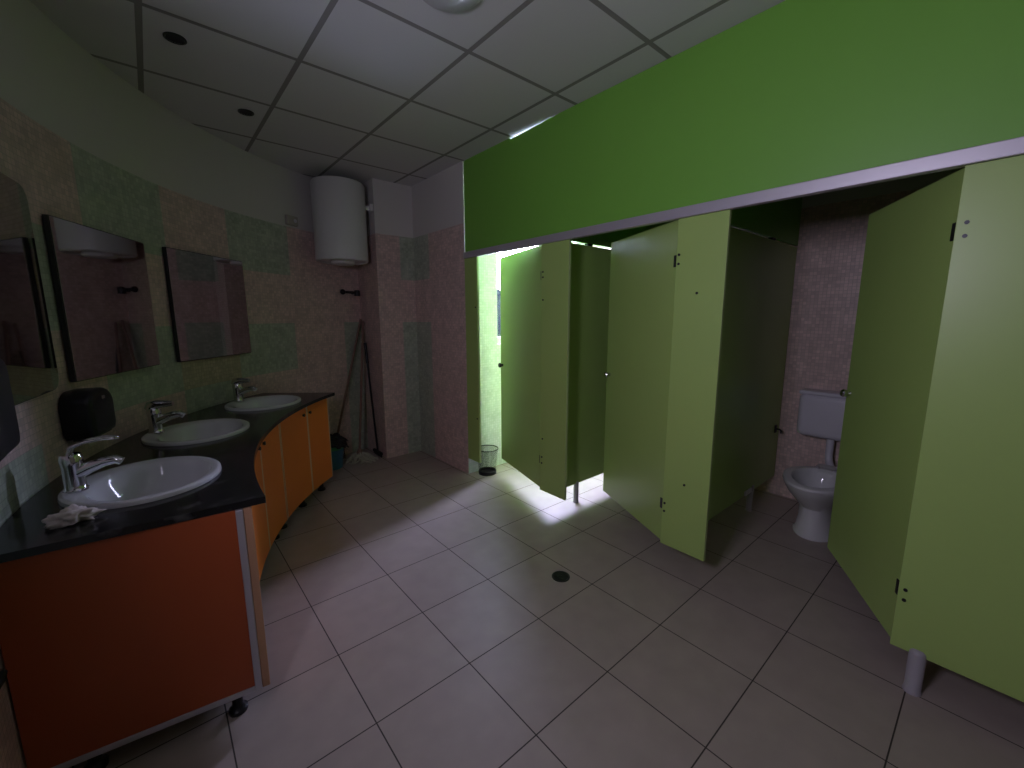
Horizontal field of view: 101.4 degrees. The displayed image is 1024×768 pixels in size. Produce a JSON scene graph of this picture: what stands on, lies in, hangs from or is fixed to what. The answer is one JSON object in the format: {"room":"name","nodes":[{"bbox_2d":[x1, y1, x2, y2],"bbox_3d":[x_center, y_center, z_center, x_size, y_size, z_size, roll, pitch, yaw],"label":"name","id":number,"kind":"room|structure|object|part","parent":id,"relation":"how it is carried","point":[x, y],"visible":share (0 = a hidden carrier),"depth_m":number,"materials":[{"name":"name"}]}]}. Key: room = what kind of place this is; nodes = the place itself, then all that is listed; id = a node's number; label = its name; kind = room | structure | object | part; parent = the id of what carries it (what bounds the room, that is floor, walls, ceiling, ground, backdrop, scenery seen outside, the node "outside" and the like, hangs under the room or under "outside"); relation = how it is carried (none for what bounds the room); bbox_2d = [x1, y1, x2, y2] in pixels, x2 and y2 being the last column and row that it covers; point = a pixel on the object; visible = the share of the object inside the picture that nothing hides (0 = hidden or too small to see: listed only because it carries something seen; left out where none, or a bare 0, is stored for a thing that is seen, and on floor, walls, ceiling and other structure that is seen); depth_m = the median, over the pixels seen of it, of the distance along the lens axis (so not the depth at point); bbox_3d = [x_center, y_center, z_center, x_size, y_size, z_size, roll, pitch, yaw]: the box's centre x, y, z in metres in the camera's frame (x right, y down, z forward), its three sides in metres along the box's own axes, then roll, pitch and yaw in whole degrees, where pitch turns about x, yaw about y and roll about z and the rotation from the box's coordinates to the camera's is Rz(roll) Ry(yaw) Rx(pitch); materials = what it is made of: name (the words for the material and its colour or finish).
{"room":"public restroom","nodes":[
{"label":"public restroom","id":0,"kind":"room"},
{"bbox_2d":[0,0,367,767],"bbox_3d":[-1.040,-0.122,1.304,1.235,2.680,6.287,-4,10,-21],"label":"wall","id":1,"kind":"structure","parent":0,"point":[84,145],"depth_m":2.42,"materials":[{"name":"pink tile"}]},
{"bbox_2d":[0,670,7,688],"bbox_3d":[-1.271,0.744,1.025,0.043,0.060,0.070,-8,12,-40],"label":"wall latch","id":2,"kind":"structure","parent":1,"relation":"attached to","point":[3,673],"depth_m":1.04,"materials":[{"name":"black"}]},
{"bbox_2d":[0,359,19,461],"bbox_3d":[-1.267,0.064,0.972,0.123,0.251,0.240,-8,12,-40],"label":"dispenser","id":3,"kind":"object","parent":1,"relation":"attached to","point":[9,428],"visible":1,"depth_m":1.03,"materials":[{"name":"black plastic"}]},
{"bbox_2d":[0,172,58,405],"bbox_3d":[-1.616,-0.310,1.321,0.023,0.750,0.661,-6,11,-33],"label":"mirror","id":4,"kind":"object","parent":1,"relation":"attached to","point":[27,352],"visible":1,"depth_m":1.43,"materials":[{"name":"black mirror"}]},
{"bbox_2d":[58,387,115,446],"bbox_3d":[-1.804,0.139,1.796,0.103,0.237,0.215,-4,10,-23],"label":"dispenser","id":5,"kind":"object","parent":1,"relation":"attached to","point":[84,413],"visible":0.84,"depth_m":1.72,"materials":[{"name":"black plastic"}]},
{"bbox_2d":[73,429,111,441],"bbox_3d":[-1.806,0.217,1.808,0.060,0.010,0.181,-4,10,-23],"label":"handle","id":6,"kind":"object","parent":5,"relation":"on","point":[81,437],"depth_m":1.73,"materials":[{"name":"black"}]},
{"bbox_2d":[41,214,159,381],"bbox_3d":[-1.947,-0.392,2.041,0.023,0.675,0.690,-3,10,-16],"label":"mirror","id":7,"kind":"object","parent":1,"relation":"attached to","point":[100,278],"visible":1,"depth_m":1.94,"materials":[{"name":"silver mirror"}]},
{"bbox_2d":[162,247,250,361],"bbox_3d":[-2.059,-0.531,2.885,0.023,0.690,0.690,0,9,2],"label":"mirror","id":8,"kind":"object","parent":1,"relation":"attached to","point":[207,297],"visible":1,"depth_m":2.81,"materials":[{"name":"silver mirror"}]},
{"bbox_2d":[285,215,297,226],"bbox_3d":[-1.909,-1.417,3.636,0.043,0.080,0.110,3,10,20],"label":"junction box","id":9,"kind":"object","parent":1,"relation":"attached to","point":[290,220],"visible":1,"depth_m":3.62,"materials":[{"name":"beige plastic"}]},
{"bbox_2d":[310,176,372,265],"bbox_3d":[-1.547,-1.456,3.829,0.509,0.722,0.488,-8,12,-40],"label":"water heater","id":10,"kind":"object","parent":1,"relation":"attached to","point":[339,209],"visible":1,"depth_m":3.62,"materials":[{"name":"white metal"}]},
{"bbox_2d":[340,289,359,295],"bbox_3d":[-1.645,-0.925,4.247,0.202,0.065,0.086,-8,12,-40],"label":"valve","id":11,"kind":"object","parent":1,"relation":"attached to","point":[342,291],"visible":1,"depth_m":4.24,"materials":[{"name":"black metal"}]},
{"bbox_2d":[357,178,420,457],"bbox_3d":[-1.297,-0.616,4.375,0.390,2.680,0.520,-8,12,-40],"label":"wall column","id":12,"kind":"structure","parent":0,"point":[387,297],"depth_m":4.18,"materials":[{"name":"pink tile"}]},
{"bbox_2d":[30,0,784,185],"bbox_3d":[0.183,-1.585,1.939,4.300,0.001,6.050,-8,12,-40],"label":"ceiling","id":13,"kind":"structure","parent":0,"point":[404,92],"depth_m":2.08,"materials":[{"name":"tile"}]},
{"bbox_2d":[162,32,186,44],"bbox_3d":[-1.534,-1.571,1.908,0.088,0.006,0.088,-8,12,-40],"label":"recessed light","id":14,"kind":"object","parent":13,"relation":"in","point":[172,37],"visible":1,"depth_m":1.91,"materials":[{"name":"grey metal"}]},
{"bbox_2d":[238,109,253,115],"bbox_3d":[-1.649,-1.682,2.598,0.088,0.006,0.088,-8,12,-40],"label":"recessed light","id":15,"kind":"object","parent":13,"relation":"in","point":[246,112],"visible":1,"depth_m":2.60,"materials":[{"name":"grey metal"}]},
{"bbox_2d":[422,0,480,11],"bbox_3d":[-0.242,-1.507,1.599,0.286,0.043,0.286,-8,12,-40],"label":"ceiling lamp","id":16,"kind":"object","parent":13,"relation":"attached to","point":[442,5],"visible":1,"depth_m":1.66,"materials":[{"name":"white glass"}]},
{"bbox_2d":[411,161,468,473],"bbox_3d":[-0.690,-0.552,3.971,0.001,2.680,0.890,-8,12,-40],"label":"wall","id":17,"kind":"structure","parent":0,"point":[437,200],"depth_m":3.92,"materials":[{"name":"pink tile"}]},
{"bbox_2d":[462,161,584,472],"bbox_3d":[0.169,-0.593,4.209,1.620,2.680,0.140,-8,12,-40],"label":"wall","id":18,"kind":"structure","parent":0,"point":[490,351],"depth_m":3.85,"materials":[{"name":"tile"}]},
{"bbox_2d":[464,257,480,462],"bbox_3d":[-0.336,-0.181,3.609,0.024,1.750,0.174,-8,12,-40],"label":"panel","id":19,"kind":"object","parent":18,"relation":"attached to","point":[471,264],"visible":1,"depth_m":3.59,"materials":[{"name":"laminate"}]},
{"bbox_2d":[497,241,571,343],"bbox_3d":[0.215,-1.165,4.178,1.070,1.480,0.050,-8,12,-40],"label":"window","id":20,"kind":"structure","parent":18,"relation":"in","point":[498,338],"depth_m":3.97,"materials":[{"name":"white"}]},
{"bbox_2d":[69,448,1023,767],"bbox_3d":[0.191,1.061,2.365,4.300,0.001,6.050,-8,12,-40],"label":"floor","id":21,"kind":"structure","parent":0,"point":[415,614],"depth_m":1.80,"materials":[{"name":"tile"}]},
{"bbox_2d":[0,424,287,767],"bbox_3d":[-1.370,0.726,2.004,0.598,0.786,1.603,-3,10,-18],"label":"vanity cabinet","id":22,"kind":"object","parent":21,"relation":"on","point":[106,645],"visible":0.87,"depth_m":1.30,"materials":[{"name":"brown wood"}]},
{"bbox_3d":[-1.166,0.778,1.314,0.559,0.670,0.018,-6,11,-32],"label":"panel","id":23,"kind":"part","parent":22,"relation":"part of","materials":[{"name":"red laminate"}]},
{"bbox_2d":[0,393,334,562],"bbox_3d":[-1.569,0.267,2.300,0.877,0.024,2.485,-3,10,-16],"label":"countertop","id":24,"kind":"structure","parent":22,"relation":"on","point":[23,535],"depth_m":1.45,"materials":[{"name":"black stone"}]},
{"bbox_2d":[41,504,105,529],"bbox_3d":[-1.329,0.392,1.275,0.080,0.054,0.138,8,12,40],"label":"tissue","id":25,"kind":"object","parent":24,"relation":"on","point":[72,514],"visible":1,"depth_m":1.25,"materials":[{"name":"grey paper"}]},
{"bbox_2d":[58,435,124,492],"bbox_3d":[-1.483,0.278,1.481,0.176,0.184,0.068,-4,10,-24],"label":"mixer tap","id":26,"kind":"object","parent":24,"relation":"on","point":[74,470],"visible":1,"depth_m":1.46,"materials":[{"name":"silver metal"}]},
{"bbox_3d":[-1.474,0.215,1.475,0.147,0.059,0.048,-4,10,-24],"label":"lever","id":27,"kind":"part","parent":26,"relation":"part of","materials":[{"name":"silver metal"}]},
{"bbox_3d":[-1.468,0.293,1.490,0.144,0.073,0.046,-4,10,-24],"label":"spout","id":28,"kind":"part","parent":26,"relation":"part of","materials":[{"name":"silver metal"}]},
{"bbox_2d":[57,456,221,508],"bbox_3d":[-1.383,0.428,1.601,0.466,0.157,0.506,-6,11,-32],"label":"basin","id":29,"kind":"object","parent":24,"relation":"in","point":[142,482],"visible":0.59,"depth_m":1.68,"materials":[{"name":"grey ceramic"}]},
{"bbox_2d":[144,400,185,433],"bbox_3d":[-1.817,0.169,2.201,0.179,0.172,0.068,-2,9,-13],"label":"mixer tap","id":30,"kind":"object","parent":24,"relation":"on","point":[156,420],"visible":1,"depth_m":2.18,"materials":[{"name":"silver metal"}]},
{"bbox_3d":[-1.841,0.112,2.186,0.130,0.055,0.052,-2,9,-13],"label":"lever","id":31,"kind":"part","parent":30,"relation":"part of","materials":[{"name":"silver metal"}]},
{"bbox_3d":[-1.800,0.178,2.206,0.144,0.073,0.046,-2,9,-13],"label":"spout","id":32,"kind":"part","parent":30,"relation":"part of","materials":[{"name":"silver metal"}]},
{"bbox_2d":[141,418,249,445],"bbox_3d":[-1.689,0.321,2.273,0.466,0.157,0.506,-3,9,-15],"label":"basin","id":33,"kind":"object","parent":24,"relation":"in","point":[200,431],"visible":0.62,"depth_m":2.35,"materials":[{"name":"grey ceramic"}]},
{"bbox_2d":[231,378,256,401],"bbox_3d":[-1.914,0.040,3.001,0.179,0.172,0.068,0,9,2],"label":"mixer tap","id":34,"kind":"object","parent":24,"relation":"on","point":[238,391],"visible":1,"depth_m":2.98,"materials":[{"name":"silver metal"}]},
{"bbox_3d":[-1.939,-0.018,2.993,0.130,0.055,0.052,0,9,2],"label":"lever","id":35,"kind":"part","parent":34,"relation":"part of","materials":[{"name":"silver metal"}]},
{"bbox_3d":[-1.897,0.050,3.002,0.144,0.073,0.046,0,9,2],"label":"spout","id":36,"kind":"part","parent":34,"relation":"part of","materials":[{"name":"silver metal"}]},
{"bbox_2d":[224,395,300,410],"bbox_3d":[-1.778,0.201,3.022,0.466,0.157,0.506,0,9,2],"label":"basin","id":37,"kind":"object","parent":24,"relation":"in","point":[258,403],"visible":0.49,"depth_m":3.10,"materials":[{"name":"grey ceramic"}]},
{"bbox_3d":[-0.905,0.760,1.488,0.025,0.690,0.032,-6,11,-32],"label":"corner post","id":38,"kind":"part","parent":22,"relation":"part of","materials":[{"name":"brown"}]},
{"bbox_3d":[-1.316,0.655,2.141,0.030,0.683,0.505,-4,10,-23],"label":"door","id":39,"kind":"part","parent":22,"relation":"part of","materials":[{"name":"orange laminate"}]},
{"bbox_3d":[-1.458,0.590,2.550,0.024,0.683,0.370,-2,9,-14],"label":"door","id":40,"kind":"part","parent":22,"relation":"part of","materials":[{"name":"orange laminate"}]},
{"bbox_2d":[279,398,332,528],"bbox_3d":[-1.710,0.548,3.115,0.416,0.786,0.873,0,9,-1],"label":"vanity cabinet","id":41,"kind":"object","parent":21,"relation":"on","point":[305,434],"visible":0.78,"depth_m":3.10,"materials":[{"name":"brown wood"}]},
{"bbox_3d":[-1.525,0.525,2.954,0.027,0.683,0.440,-1,9,-5],"label":"door","id":42,"kind":"part","parent":41,"relation":"part of","materials":[{"name":"orange laminate"}]},
{"bbox_3d":[-1.533,0.465,3.329,0.023,0.683,0.319,0,9,3],"label":"door","id":43,"kind":"part","parent":41,"relation":"part of","materials":[{"name":"orange laminate"}]},
{"bbox_2d":[331,447,343,470],"bbox_3d":[-1.718,0.688,3.997,0.244,0.228,0.244,-8,12,-40],"label":"bucket","id":44,"kind":"object","parent":21,"relation":"on","point":[337,454],"visible":0.3,"depth_m":3.94,"materials":[{"name":"blue plastic"}]},
{"bbox_2d":[330,433,348,448],"bbox_3d":[-1.685,0.552,3.980,0.250,0.196,0.246,-1,9,-7],"label":"bag","id":45,"kind":"object","parent":44,"relation":"on","point":[338,441],"visible":0.51,"depth_m":3.94,"materials":[{"name":"black plastic"}]},
{"bbox_2d":[337,319,361,458],"bbox_3d":[-1.675,0.057,4.218,0.071,1.403,0.508,6,11,34],"label":"broom","id":46,"kind":"object","parent":21,"relation":"on","point":[360,320],"visible":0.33,"depth_m":4.25,"materials":[{"name":"brown wood"}]},
{"bbox_2d":[343,321,377,463],"bbox_3d":[-1.532,0.080,4.135,0.374,1.381,0.393,-8,12,-40],"label":"mop","id":47,"kind":"object","parent":21,"relation":"on","point":[359,453],"visible":0.99,"depth_m":4.21,"materials":[{"name":"fabric"}]},
{"bbox_3d":[-1.526,0.019,4.244,0.022,1.295,0.298,0,9,3],"label":"handle","id":48,"kind":"part","parent":47,"relation":"part of","materials":[{"name":"brown wood"}]},
{"bbox_2d":[364,343,382,457],"bbox_3d":[-1.427,0.164,4.310,0.029,1.162,0.287,-8,12,-40],"label":"squeegee","id":49,"kind":"object","parent":21,"relation":"on","point":[376,450],"visible":0.98,"depth_m":4.33,"materials":[{"name":"black metal"}]},
{"bbox_3d":[-1.454,0.148,4.340,0.020,1.098,0.190,-8,12,-40],"label":"handle","id":50,"kind":"part","parent":49,"relation":"part of","materials":[{"name":"black metal"}]},
{"bbox_2d":[478,445,497,475],"bbox_3d":[-0.226,0.702,3.848,0.206,0.239,0.206,-8,12,-40],"label":"basket","id":51,"kind":"object","parent":21,"relation":"on","point":[484,471],"visible":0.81,"depth_m":3.82,"materials":[{"name":"grey metal"}]},
{"bbox_2d":[552,571,569,581],"bbox_3d":[0.270,1.065,2.321,0.100,0.004,0.100,-8,12,-40],"label":"floor drain","id":52,"kind":"object","parent":21,"relation":"on","point":[559,576],"visible":1,"depth_m":2.32,"materials":[{"name":"grey metal"}]},
{"bbox_2d":[567,243,610,502],"bbox_3d":[0.888,-0.086,3.440,1.596,1.920,0.045,-8,12,-40],"label":"partition panel","id":53,"kind":"object","parent":21,"relation":"on","point":[590,266],"visible":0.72,"depth_m":3.14,"materials":[{"name":"laminate"}]},
{"bbox_2d":[540,239,570,499],"bbox_3d":[0.289,-0.066,2.887,0.024,1.750,0.250,-8,12,-40],"label":"panel","id":54,"kind":"object","parent":53,"relation":"attached to","point":[555,256],"visible":1,"depth_m":2.87,"materials":[{"name":"laminate"}]},
{"bbox_2d":[498,245,541,486],"bbox_3d":[0.069,-0.140,3.330,0.098,1.756,0.749,-4,10,-25],"label":"door","id":55,"kind":"structure","parent":54,"relation":"attached to","point":[520,272],"depth_m":3.29,"materials":[{"name":"laminate"}]},
{"bbox_2d":[571,221,671,247],"bbox_3d":[0.892,-1.408,3.233,1.592,0.756,0.028,-8,12,-40],"label":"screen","id":56,"kind":"object","parent":53,"relation":"on","point":[603,240],"visible":0.13,"depth_m":3.14,"materials":[{"name":"green laminate"}]},
{"bbox_2d":[463,136,1023,258],"bbox_3d":[1.075,-0.812,1.831,0.032,0.051,4.535,-8,12,-40],"label":"header rail","id":57,"kind":"object","parent":53,"relation":"attached to","point":[960,158],"visible":0.99,"depth_m":1.69,"materials":[{"name":"silver metal"}]},
{"bbox_2d":[464,0,1023,251],"bbox_3d":[1.086,-1.191,1.779,0.020,0.728,4.532,-8,12,-40],"label":"fascia","id":58,"kind":"object","parent":57,"relation":"on","point":[795,91],"visible":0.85,"depth_m":1.76,"materials":[{"name":"green laminate"}]},
{"bbox_2d":[708,227,796,519],"bbox_3d":[1.494,0.025,2.740,1.596,1.920,0.045,-8,12,-40],"label":"partition panel","id":59,"kind":"object","parent":21,"relation":"on","point":[760,270],"visible":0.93,"depth_m":2.79,"materials":[{"name":"laminate"}]},
{"bbox_2d":[660,210,731,560],"bbox_3d":[0.925,0.050,2.153,0.024,1.750,0.248,-8,12,-40],"label":"panel","id":60,"kind":"object","parent":59,"relation":"attached to","point":[703,240],"visible":1,"depth_m":2.13,"materials":[{"name":"laminate"}]},
{"bbox_2d":[603,220,678,538],"bbox_3d":[0.771,-0.026,2.607,0.098,1.756,0.734,-3,9,-15],"label":"door","id":61,"kind":"structure","parent":60,"relation":"attached to","point":[643,264],"depth_m":2.54,"materials":[{"name":"laminate"}]},
{"bbox_3d":[1.697,0.775,3.013,0.120,0.034,0.012,-8,12,-40],"label":"bracket arm","id":62,"kind":"part","parent":59,"relation":"part of","materials":[{"name":"grey plastic"}]},
{"bbox_2d":[731,197,802,245],"bbox_3d":[1.498,-1.297,2.534,1.592,0.756,0.028,-8,12,-40],"label":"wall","id":63,"kind":"structure","parent":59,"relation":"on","point":[780,220],"depth_m":2.75,"materials":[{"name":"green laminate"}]},
{"bbox_2d":[774,425,781,433],"bbox_3d":[2.058,0.349,3.232,0.040,0.061,0.049,-8,12,-40],"label":"paper holder","id":64,"kind":"object","parent":59,"relation":"attached to","point":[776,428],"visible":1,"depth_m":3.23,"materials":[{"name":"grey metal"}]},
{"bbox_2d":[782,388,845,541],"bbox_3d":[2.042,0.536,2.796,0.814,0.890,0.452,-8,12,-40],"label":"toilet","id":65,"kind":"object","parent":21,"relation":"on","point":[821,412],"visible":0.72,"depth_m":2.83,"materials":[{"name":"grey ceramic"}]},
{"bbox_3d":[1.954,0.797,2.713,0.517,0.402,0.380,-8,12,-40],"label":"bowl","id":66,"kind":"part","parent":65,"relation":"part of","materials":[{"name":"grey ceramic"}]},
{"bbox_3d":[2.295,0.076,2.947,0.139,0.032,0.444,-8,12,-40],"label":"cistern lid","id":67,"kind":"part","parent":65,"relation":"part of","materials":[{"name":"grey plastic"}]},
{"bbox_2d":[890,155,1023,701],"bbox_3d":[1.732,0.275,1.230,0.056,1.905,0.770,-8,12,-40],"label":"panel","id":68,"kind":"object","parent":21,"relation":"on","point":[959,608],"visible":1,"depth_m":1.41,"materials":[{"name":"laminate"}]},
{"bbox_2d":[827,167,964,636],"bbox_3d":[1.633,0.094,1.848,0.098,1.756,0.733,3,10,20],"label":"door","id":69,"kind":"structure","parent":68,"relation":"attached to","point":[909,243],"depth_m":1.77,"materials":[{"name":"laminate"}]},
{"bbox_3d":[1.743,0.049,2.146,0.098,0.041,0.042,3,10,20],"label":"knob","id":70,"kind":"part","parent":69,"relation":"part of","materials":[{"name":"silver metal"}]},
{"bbox_2d":[592,167,963,499],"bbox_3d":[2.309,-0.399,2.968,0.001,2.680,4.550,-8,12,-40],"label":"wall","id":71,"kind":"structure","parent":0,"point":[834,224],"depth_m":3.01,"materials":[{"name":"pink tile"}]},
{"label":"outside","id":72,"kind":"structure","parent":0,"visible":0},
{"label":"ground","id":73,"kind":"structure","parent":72,"visible":0},
{"bbox_2d":[497,289,500,336],"bbox_3d":[-10.775,-6.419,35.106,110.000,5.624,6.762,-8,12,-40],"label":"treeline","id":74,"kind":"object","parent":73,"relation":"on","point":[498,290],"visible":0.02,"depth_m":39.47,"materials":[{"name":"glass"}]}
]}

